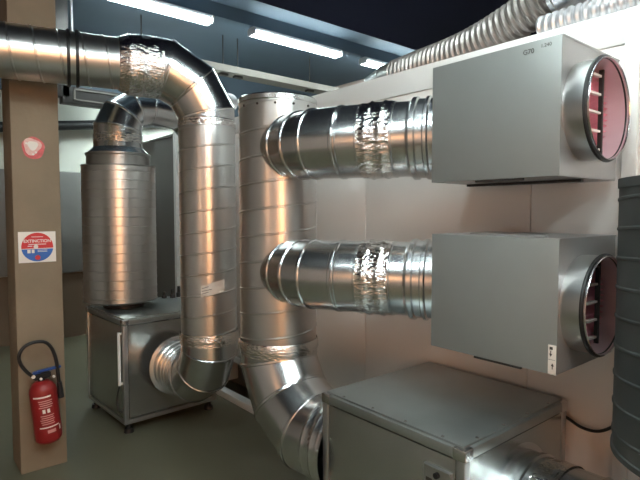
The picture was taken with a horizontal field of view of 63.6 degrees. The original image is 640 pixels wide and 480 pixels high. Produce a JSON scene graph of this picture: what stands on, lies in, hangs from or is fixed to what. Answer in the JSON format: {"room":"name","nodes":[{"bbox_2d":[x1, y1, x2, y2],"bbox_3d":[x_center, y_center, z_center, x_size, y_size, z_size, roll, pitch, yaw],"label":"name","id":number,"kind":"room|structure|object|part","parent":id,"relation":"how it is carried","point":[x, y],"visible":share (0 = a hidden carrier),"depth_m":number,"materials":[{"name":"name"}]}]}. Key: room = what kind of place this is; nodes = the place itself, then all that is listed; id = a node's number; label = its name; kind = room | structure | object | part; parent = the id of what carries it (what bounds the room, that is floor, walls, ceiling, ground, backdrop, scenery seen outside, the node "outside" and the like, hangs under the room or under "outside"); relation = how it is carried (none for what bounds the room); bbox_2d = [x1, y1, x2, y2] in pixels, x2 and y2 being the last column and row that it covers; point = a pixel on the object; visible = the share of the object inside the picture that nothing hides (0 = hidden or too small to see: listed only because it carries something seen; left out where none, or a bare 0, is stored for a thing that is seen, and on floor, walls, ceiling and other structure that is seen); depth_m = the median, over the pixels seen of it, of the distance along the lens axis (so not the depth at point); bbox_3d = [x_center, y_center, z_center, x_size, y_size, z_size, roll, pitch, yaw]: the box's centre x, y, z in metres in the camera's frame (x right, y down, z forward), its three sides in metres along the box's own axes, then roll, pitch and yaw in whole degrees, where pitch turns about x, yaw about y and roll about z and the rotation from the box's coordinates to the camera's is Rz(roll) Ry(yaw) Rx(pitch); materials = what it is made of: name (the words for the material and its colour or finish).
{"room":"mechanical ventilation room","nodes":[
{"label":"mechanical ventilation room","id":0,"kind":"room"},
{"bbox_2d":[0,90,173,346],"bbox_3d":[-1.929,-0.305,7.167,4.780,2.860,0.110,-2,4,-40],"label":"wall","id":1,"kind":"structure","parent":0,"point":[73,144],"depth_m":6.22,"materials":[{"name":"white paint"}]},
{"bbox_2d":[0,169,82,276],"bbox_3d":[-3.169,-0.202,5.964,1.130,1.180,0.154,-2,4,-40],"label":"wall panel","id":2,"kind":"object","parent":1,"relation":"attached to","point":[70,183],"visible":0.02,"depth_m":6.07,"materials":[{"name":"grey paint"}]},
{"bbox_2d":[0,120,164,131],"bbox_3d":[-2.732,-1.371,6.183,2.615,0.459,0.305,-2,4,-40],"label":"pipe","id":3,"kind":"object","parent":1,"relation":"attached to","point":[74,124],"visible":0.1,"depth_m":5.97,"materials":[{"name":"black metal"}]},
{"bbox_2d":[0,335,307,479],"bbox_3d":[0.256,1.462,1.724,8.500,0.100,11.200,-2,4,-40],"label":"floor","id":4,"kind":"structure","parent":0,"point":[225,441],"depth_m":3.36,"materials":[{"name":"green paint"}]},
{"bbox_2d":[0,0,66,473],"bbox_3d":[-1.698,-0.410,3.039,0.245,3.500,0.250,-2,4,-40],"label":"column","id":5,"kind":"structure","parent":4,"relation":"on","point":[29,108],"depth_m":2.96,"materials":[{"name":"paint"}]},
{"bbox_2d":[22,137,44,158],"bbox_3d":[-1.626,-0.523,2.928,0.117,0.125,0.002,-2,4,-40],"label":"round sticker","id":6,"kind":"object","parent":5,"relation":"attached to","point":[33,148],"visible":1,"depth_m":2.93,"materials":[{"name":"red paper"}]},
{"bbox_2d":[18,231,55,262],"bbox_3d":[-1.621,0.040,2.961,0.192,0.176,0.004,-2,4,-40],"label":"sign","id":7,"kind":"object","parent":5,"relation":"attached to","point":[33,247],"visible":1,"depth_m":2.96,"materials":[{"name":"multicoloured"}]},
{"bbox_2d":[17,340,63,444],"bbox_3d":[-1.573,0.858,2.934,0.175,0.596,0.194,0,3,5],"label":"fire extinguisher","id":8,"kind":"object","parent":5,"relation":"attached to","point":[44,394],"visible":1,"depth_m":2.89,"materials":[{"name":"red metal"}]},
{"bbox_3d":[-1.555,0.740,2.938,0.147,0.031,0.024,-2,4,-40],"label":"lever","id":9,"kind":"part","parent":8,"relation":"part of","materials":[{"name":"blue plastic"}]},
{"bbox_2d":[85,296,215,433],"bbox_3d":[-1.306,0.898,3.946,0.750,0.792,0.718,-3,4,-43],"label":"box","id":10,"kind":"object","parent":4,"relation":"on","point":[121,343],"visible":0.77,"depth_m":3.61,"materials":[{"name":"metal"}]},
{"bbox_3d":[-1.773,0.886,3.975,0.032,0.674,0.032,-3,4,-43],"label":"corner post","id":11,"kind":"part","parent":10,"relation":"part of","materials":[{"name":"metal"}]},
{"bbox_3d":[-1.549,0.883,3.720,0.006,0.634,0.638,-3,4,-43],"label":"panel","id":12,"kind":"part","parent":10,"relation":"part of","materials":[{"name":"metal"}]},
{"bbox_2d":[80,151,157,308],"bbox_3d":[-1.518,-0.071,3.917,0.536,1.148,0.536,-2,4,-40],"label":"silencer","id":13,"kind":"object","parent":10,"relation":"on","point":[118,192],"visible":1,"depth_m":3.69,"materials":[{"name":"metal"}]},
{"bbox_2d":[88,93,177,153],"bbox_3d":[-1.295,-0.903,4.080,1.052,0.495,0.475,-2,4,-40],"label":"duct","id":14,"kind":"object","parent":13,"relation":"on","point":[118,125],"visible":0.79,"depth_m":3.78,"materials":[{"name":"silver metal"}]},
{"bbox_3d":[-1.341,0.800,3.464,0.034,0.360,0.020,-3,4,-43],"label":"handle","id":15,"kind":"part","parent":10,"relation":"part of","materials":[{"name":"white paint"}]},
{"bbox_3d":[-1.312,0.912,3.478,0.032,0.674,0.032,-3,4,-43],"label":"corner post","id":16,"kind":"part","parent":10,"relation":"part of","materials":[{"name":"metal"}]},
{"bbox_3d":[-1.530,0.858,4.211,0.638,0.634,0.006,-3,4,-43],"label":"panel","id":17,"kind":"part","parent":10,"relation":"part of","materials":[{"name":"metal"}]},
{"bbox_3d":[-1.294,0.527,3.938,0.714,0.044,0.714,-3,4,-43],"label":"lid","id":18,"kind":"part","parent":10,"relation":"part of","materials":[{"name":"metal"}]},
{"bbox_3d":[-1.294,1.209,3.974,0.708,0.030,0.708,-3,4,-43],"label":"frame","id":19,"kind":"part","parent":10,"relation":"part of","materials":[{"name":"metal"}]},
{"bbox_3d":[-1.057,0.884,3.701,0.638,0.634,0.006,-3,4,-43],"label":"panel","id":20,"kind":"part","parent":10,"relation":"part of","materials":[{"name":"metal"}]},
{"bbox_2d":[170,289,174,297],"bbox_3d":[-1.236,0.448,4.324,0.043,0.070,0.044,-2,4,-40],"label":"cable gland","id":21,"kind":"object","parent":10,"relation":"on","point":[172,295],"visible":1,"depth_m":4.31,"materials":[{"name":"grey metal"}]},
{"bbox_2d":[176,286,180,296],"bbox_3d":[-1.196,0.435,4.369,0.043,0.090,0.044,-2,4,-40],"label":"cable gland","id":22,"kind":"object","parent":10,"relation":"on","point":[178,294],"visible":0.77,"depth_m":4.36,"materials":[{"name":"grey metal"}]},
{"bbox_2d":[143,134,174,296],"bbox_3d":[-1.076,0.078,5.731,1.530,2.245,0.955,-2,4,-40],"label":"cabinet","id":23,"kind":"object","parent":4,"relation":"on","point":[160,149],"visible":0.09,"depth_m":5.08,"materials":[{"name":"grey metal"}]},
{"bbox_3d":[-1.076,-1.034,5.673,1.530,0.019,0.955,-2,4,-40],"label":"lid","id":24,"kind":"part","parent":23,"relation":"part of","materials":[{"name":"metal"}]},
{"bbox_2d":[173,5,639,479],"bbox_3d":[1.202,0.217,2.970,1.570,2.255,6.200,-2,4,-40],"label":"wall","id":25,"kind":"structure","parent":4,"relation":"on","point":[353,347],"depth_m":2.49,"materials":[{"name":"white paint"}]},
{"bbox_3d":[-1.331,-0.051,4.850,0.060,1.915,0.050,-2,4,-40],"label":"corner post","id":26,"kind":"part","parent":25,"relation":"part of","materials":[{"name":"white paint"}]},
{"bbox_2d":[226,92,237,108],"bbox_3d":[-0.829,-1.139,4.480,0.181,0.336,0.389,0,3,1],"label":"hose","id":27,"kind":"object","parent":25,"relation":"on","point":[232,97],"visible":0.13,"depth_m":4.54,"materials":[{"name":"grey metal"}]},
{"bbox_3d":[-0.822,1.081,4.454,0.240,0.265,0.040,-2,4,-40],"label":"support leg","id":28,"kind":"part","parent":25,"relation":"part of","materials":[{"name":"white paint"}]},
{"bbox_3d":[-0.238,1.286,3.584,0.070,0.053,2.300,-2,4,-40],"label":"rail","id":29,"kind":"part","parent":25,"relation":"part of","materials":[{"name":"white metal"}]},
{"bbox_3d":[0.661,1.034,2.548,0.056,0.048,6.180,-2,4,-40],"label":"rail","id":30,"kind":"part","parent":25,"relation":"part of","materials":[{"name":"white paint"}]},
{"bbox_3d":[-0.657,0.051,4.062,0.020,1.752,0.926,-2,4,-40],"label":"panel","id":31,"kind":"part","parent":25,"relation":"part of","materials":[{"name":"white paint"}]},
{"bbox_3d":[-0.046,0.090,3.329,0.020,1.752,0.976,-2,4,-40],"label":"panel","id":32,"kind":"part","parent":25,"relation":"part of","materials":[{"name":"white paint"}]},
{"bbox_3d":[0.662,-0.806,2.452,0.054,0.122,6.180,-2,4,-40],"label":"rail","id":33,"kind":"part","parent":25,"relation":"part of","materials":[{"name":"white paint"}]},
{"bbox_3d":[0.582,0.129,2.576,0.020,1.752,0.979,-2,4,-40],"label":"panel","id":34,"kind":"part","parent":25,"relation":"part of","materials":[{"name":"white paint"}]},
{"bbox_2d":[364,0,591,81],"bbox_3d":[0.995,-1.128,2.308,0.270,0.653,2.503,-2,4,-36],"label":"flexible duct","id":35,"kind":"object","parent":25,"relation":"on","point":[515,19],"visible":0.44,"depth_m":2.44,"materials":[{"name":"metal"}]},
{"bbox_2d":[431,231,616,375],"bbox_3d":[0.794,0.198,1.923,0.480,0.447,0.572,-2,4,-40],"label":"box","id":36,"kind":"object","parent":25,"relation":"attached to","point":[541,302],"visible":0.91,"depth_m":1.74,"materials":[{"name":"grey metal"}]},
{"bbox_3d":[0.588,0.203,1.802,0.004,0.431,0.490,-2,4,-40],"label":"panel","id":37,"kind":"part","parent":36,"relation":"part of","materials":[{"name":"metal"}]},
{"bbox_3d":[0.755,-0.021,1.930,0.432,0.010,0.494,-2,4,-40],"label":"lid","id":38,"kind":"part","parent":36,"relation":"part of","materials":[{"name":"metal"}]},
{"bbox_3d":[0.910,0.205,1.754,0.429,0.423,0.003,-2,4,-40],"label":"panel","id":39,"kind":"part","parent":36,"relation":"part of","materials":[{"name":"metal"}]},
{"bbox_2d":[432,33,629,186],"bbox_3d":[0.792,-0.429,1.897,0.479,0.447,0.572,-2,4,-40],"label":"box","id":40,"kind":"object","parent":25,"relation":"attached to","point":[554,109],"visible":1,"depth_m":1.72,"materials":[{"name":"metal"}]},
{"bbox_3d":[0.585,-0.425,1.776,0.004,0.431,0.490,-2,4,-40],"label":"panel","id":41,"kind":"part","parent":40,"relation":"part of","materials":[{"name":"metal"}]},
{"bbox_3d":[0.751,-0.432,1.915,0.429,0.431,0.488,-2,4,-40],"label":"casing","id":42,"kind":"part","parent":40,"relation":"part of","materials":[{"name":"metal"}]},
{"bbox_3d":[0.907,-0.422,1.728,0.429,0.423,0.003,-2,4,-40],"label":"panel","id":43,"kind":"part","parent":40,"relation":"part of","materials":[{"name":"metal"}]},
{"bbox_3d":[0.752,-0.648,1.904,0.432,0.010,0.494,-2,4,-40],"label":"lid","id":44,"kind":"part","parent":40,"relation":"part of","materials":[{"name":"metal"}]},
{"bbox_3d":[1.016,0.157,2.057,0.020,1.752,0.368,-2,4,-40],"label":"panel","id":45,"kind":"part","parent":25,"relation":"part of","materials":[{"name":"white paint"}]},
{"bbox_2d":[535,0,639,33],"bbox_3d":[1.423,-0.875,1.614,0.111,0.100,1.524,-2,4,-39],"label":"flexible duct","id":46,"kind":"object","parent":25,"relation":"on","point":[580,12],"visible":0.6,"depth_m":2.04,"materials":[{"name":"silver metal"}]},
{"bbox_2d":[566,416,610,432],"bbox_3d":[1.061,0.619,1.946,0.027,0.245,0.309,-2,4,-40],"label":"cable","id":47,"kind":"object","parent":25,"relation":"attached to","point":[567,417],"visible":0.57,"depth_m":1.99,"materials":[{"name":"black rubber"}]},
{"bbox_3d":[1.136,0.112,1.905,0.046,1.896,0.050,-2,4,-40],"label":"corner post","id":48,"kind":"part","parent":25,"relation":"part of","materials":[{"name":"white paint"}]},
{"bbox_3d":[1.466,0.185,1.517,0.020,1.752,1.031,-2,4,-40],"label":"panel","id":49,"kind":"part","parent":25,"relation":"part of","materials":[{"name":"white paint"}]},
{"bbox_2d":[322,362,567,479],"bbox_3d":[0.490,1.007,2.106,0.710,0.766,0.696,-2,4,-40],"label":"box","id":50,"kind":"object","parent":4,"relation":"on","point":[427,420],"visible":0.98,"depth_m":1.95,"materials":[{"name":"metal"}]},
{"bbox_2d":[238,91,332,479],"bbox_3d":[-0.099,0.204,2.498,0.419,1.793,0.743,-2,4,-40],"label":"duct","id":51,"kind":"object","parent":50,"relation":"attached to","point":[285,380],"visible":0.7,"depth_m":2.44,"materials":[{"name":"metal"}]},
{"bbox_2d":[260,239,431,320],"bbox_3d":[0.180,0.161,2.305,1.011,0.352,0.384,2,3,27],"label":"duct","id":52,"kind":"object","parent":51,"relation":"attached to","point":[385,277],"visible":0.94,"depth_m":2.16,"materials":[{"name":"silver metal"}]},
{"bbox_2d":[260,95,432,179],"bbox_3d":[0.184,-0.431,2.272,1.011,0.352,0.384,2,3,27],"label":"duct","id":53,"kind":"object","parent":51,"relation":"attached to","point":[387,139],"visible":0.88,"depth_m":2.14,"materials":[{"name":"silver metal"}]},
{"bbox_3d":[0.033,0.994,2.152,0.032,0.649,0.032,-2,4,-40],"label":"corner post","id":54,"kind":"part","parent":50,"relation":"part of","materials":[{"name":"metal"}]},
{"bbox_3d":[0.279,0.967,2.368,0.616,0.609,0.006,-2,4,-40],"label":"panel","id":55,"kind":"part","parent":50,"relation":"part of","materials":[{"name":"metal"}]},
{"bbox_3d":[0.236,0.992,1.894,0.006,0.609,0.616,-2,4,-40],"label":"panel","id":56,"kind":"part","parent":50,"relation":"part of","materials":[{"name":"metal"}]},
{"bbox_2d":[433,472,439,479],"bbox_3d":[0.380,0.768,1.681,0.014,0.020,0.020,-2,4,-40],"label":"switch","id":57,"kind":"object","parent":50,"relation":"attached to","point":[436,475],"depth_m":1.68,"materials":[{"name":"black rubber"}]},
{"bbox_3d":[0.384,0.791,1.689,0.017,0.093,0.110,-2,4,-40],"label":"name plate","id":58,"kind":"part","parent":50,"relation":"part of","materials":[{"name":"metal"}]},
{"bbox_3d":[0.453,1.021,1.649,0.032,0.649,0.032,-2,4,-40],"label":"corner post","id":59,"kind":"part","parent":50,"relation":"part of","materials":[{"name":"metal"}]},
{"bbox_3d":[0.711,0.994,1.851,0.616,0.609,0.006,-2,4,-40],"label":"panel","id":60,"kind":"part","parent":50,"relation":"part of","materials":[{"name":"metal"}]},
{"bbox_2d":[493,442,612,479],"bbox_3d":[0.890,1.071,1.629,0.450,0.670,0.582,-2,4,-40],"label":"duct","id":61,"kind":"object","parent":50,"relation":"attached to","point":[526,461],"visible":1,"depth_m":1.74,"materials":[{"name":"silver metal"}]},
{"bbox_3d":[0.957,0.999,2.068,0.032,0.649,0.032,-2,4,-40],"label":"corner post","id":62,"kind":"part","parent":50,"relation":"part of","materials":[{"name":"metal"}]},
{"bbox_2d":[610,175,639,476],"bbox_3d":[1.131,0.626,1.414,0.588,1.601,0.588,-2,4,-40],"label":"duct pipe","id":63,"kind":"object","parent":4,"relation":"on","point":[625,424],"visible":1,"depth_m":1.41,"materials":[{"name":"silver metal"}]},
{"bbox_2d":[0,75,317,116],"bbox_3d":[-1.907,-2.052,7.048,4.780,0.640,0.180,-2,4,-40],"label":"wall","id":64,"kind":"structure","parent":0,"point":[237,87],"depth_m":7.54,"materials":[{"name":"white paint"}]},
{"bbox_2d":[68,0,415,86],"bbox_3d":[-2.295,-2.293,4.593,8.700,0.100,3.430,-2,4,-40],"label":"ceiling","id":65,"kind":"structure","parent":0,"point":[105,17],"depth_m":5.86,"materials":[{"name":"paint"}]},
{"bbox_2d":[55,0,119,108],"bbox_3d":[-2.020,-1.736,4.761,0.900,1.029,0.128,-2,4,-40],"label":"bracket","id":66,"kind":"object","parent":65,"relation":"hanging from","point":[72,96],"visible":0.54,"depth_m":4.58,"materials":[{"name":"grey metal"}]},
{"bbox_3d":[-2.301,-1.748,4.519,0.160,0.979,0.100,-2,4,-40],"label":"post","id":67,"kind":"part","parent":66,"relation":"part of","materials":[{"name":"grey metal"}]},
{"bbox_2d":[140,15,339,93],"bbox_3d":[-0.675,-2.101,6.176,3.800,0.449,0.210,-2,4,-40],"label":"cable tray","id":68,"kind":"object","parent":65,"relation":"hanging from","point":[221,69],"visible":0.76,"depth_m":6.12,"materials":[{"name":"beige metal"}]},
{"bbox_3d":[-1.809,-2.051,5.226,0.100,0.449,0.060,-2,4,-40],"label":"hanging rod","id":69,"kind":"part","parent":68,"relation":"part of","materials":[{"name":"grey metal"}]},
{"bbox_3d":[-1.095,-2.082,5.821,0.100,0.449,0.060,-2,4,-40],"label":"hanging rod","id":70,"kind":"part","parent":68,"relation":"part of","materials":[{"name":"grey metal"}]},
{"bbox_3d":[-0.949,-2.088,5.942,0.100,0.449,0.060,-2,4,-40],"label":"hanging rod","id":71,"kind":"part","parent":68,"relation":"part of","materials":[{"name":"grey metal"}]},
{"bbox_2d":[201,59,339,93],"bbox_3d":[-0.675,-1.939,6.185,3.800,0.075,0.210,-2,4,-40],"label":"tray","id":72,"kind":"object","parent":68,"relation":"on","point":[225,70],"depth_m":6.14,"materials":[{"name":"beige metal"}]},
{"bbox_3d":[-0.134,-2.124,6.620,0.100,0.449,0.060,-2,4,-40],"label":"hanging rod","id":73,"kind":"part","parent":68,"relation":"part of","materials":[{"name":"grey metal"}]},
{"bbox_2d":[160,0,400,62],"bbox_3d":[-0.397,-2.224,5.444,4.300,0.127,0.070,-2,4,-40],"label":"beam","id":74,"kind":"structure","parent":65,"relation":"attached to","point":[222,12],"depth_m":5.36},
{"bbox_2d":[110,0,214,25],"bbox_3d":[-1.496,-2.071,4.535,1.200,0.076,0.130,-2,4,-40],"label":"lamp","id":75,"kind":"object","parent":74,"relation":"attached to","point":[158,6],"visible":1,"depth_m":4.64,"materials":[{"name":"white plastic"}]},
{"bbox_2d":[248,26,342,58],"bbox_3d":[-0.236,-2.126,5.584,1.200,0.076,0.130,-2,4,-40],"label":"lamp","id":76,"kind":"object","parent":74,"relation":"attached to","point":[260,33],"visible":1,"depth_m":5.51,"materials":[{"name":"white plastic"}]},
{"bbox_2d":[359,57,387,68],"bbox_3d":[0.971,-2.179,6.588,1.200,0.076,0.130,-2,4,-40],"label":"lamp","id":77,"kind":"object","parent":74,"relation":"attached to","point":[366,61],"visible":0.48,"depth_m":6.25,"materials":[{"name":"white plastic"}]},
{"bbox_2d":[336,78,364,87],"bbox_3d":[3.527,-0.482,4.417,0.100,3.500,11.300,-2,4,-40],"label":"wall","id":78,"kind":"structure","parent":0,"point":[361,80],"depth_m":7.91,"materials":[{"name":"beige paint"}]},
{"bbox_2d":[255,0,536,49],"bbox_3d":[1.354,-1.865,0.231,8.700,0.500,7.970,-2,4,-40],"label":"ceiling","id":79,"kind":"structure","parent":0,"point":[412,24],"depth_m":4.17,"materials":[{"name":"paint"}]},
{"bbox_2d":[0,0,238,402],"bbox_3d":[-1.782,-0.305,2.626,2.774,2.864,0.688,-2,4,-34],"label":"ventilation duct","id":80,"kind":"object","parent":79,"relation":"hanging from","point":[195,364],"visible":1,"depth_m":3.01,"materials":[{"name":"metal"}]},
{"bbox_3d":[-1.347,-1.437,2.787,0.011,0.619,0.012,-2,4,-40],"label":"hanging rod","id":81,"kind":"part","parent":80,"relation":"part of","materials":[{"name":"metal"}]}
]}

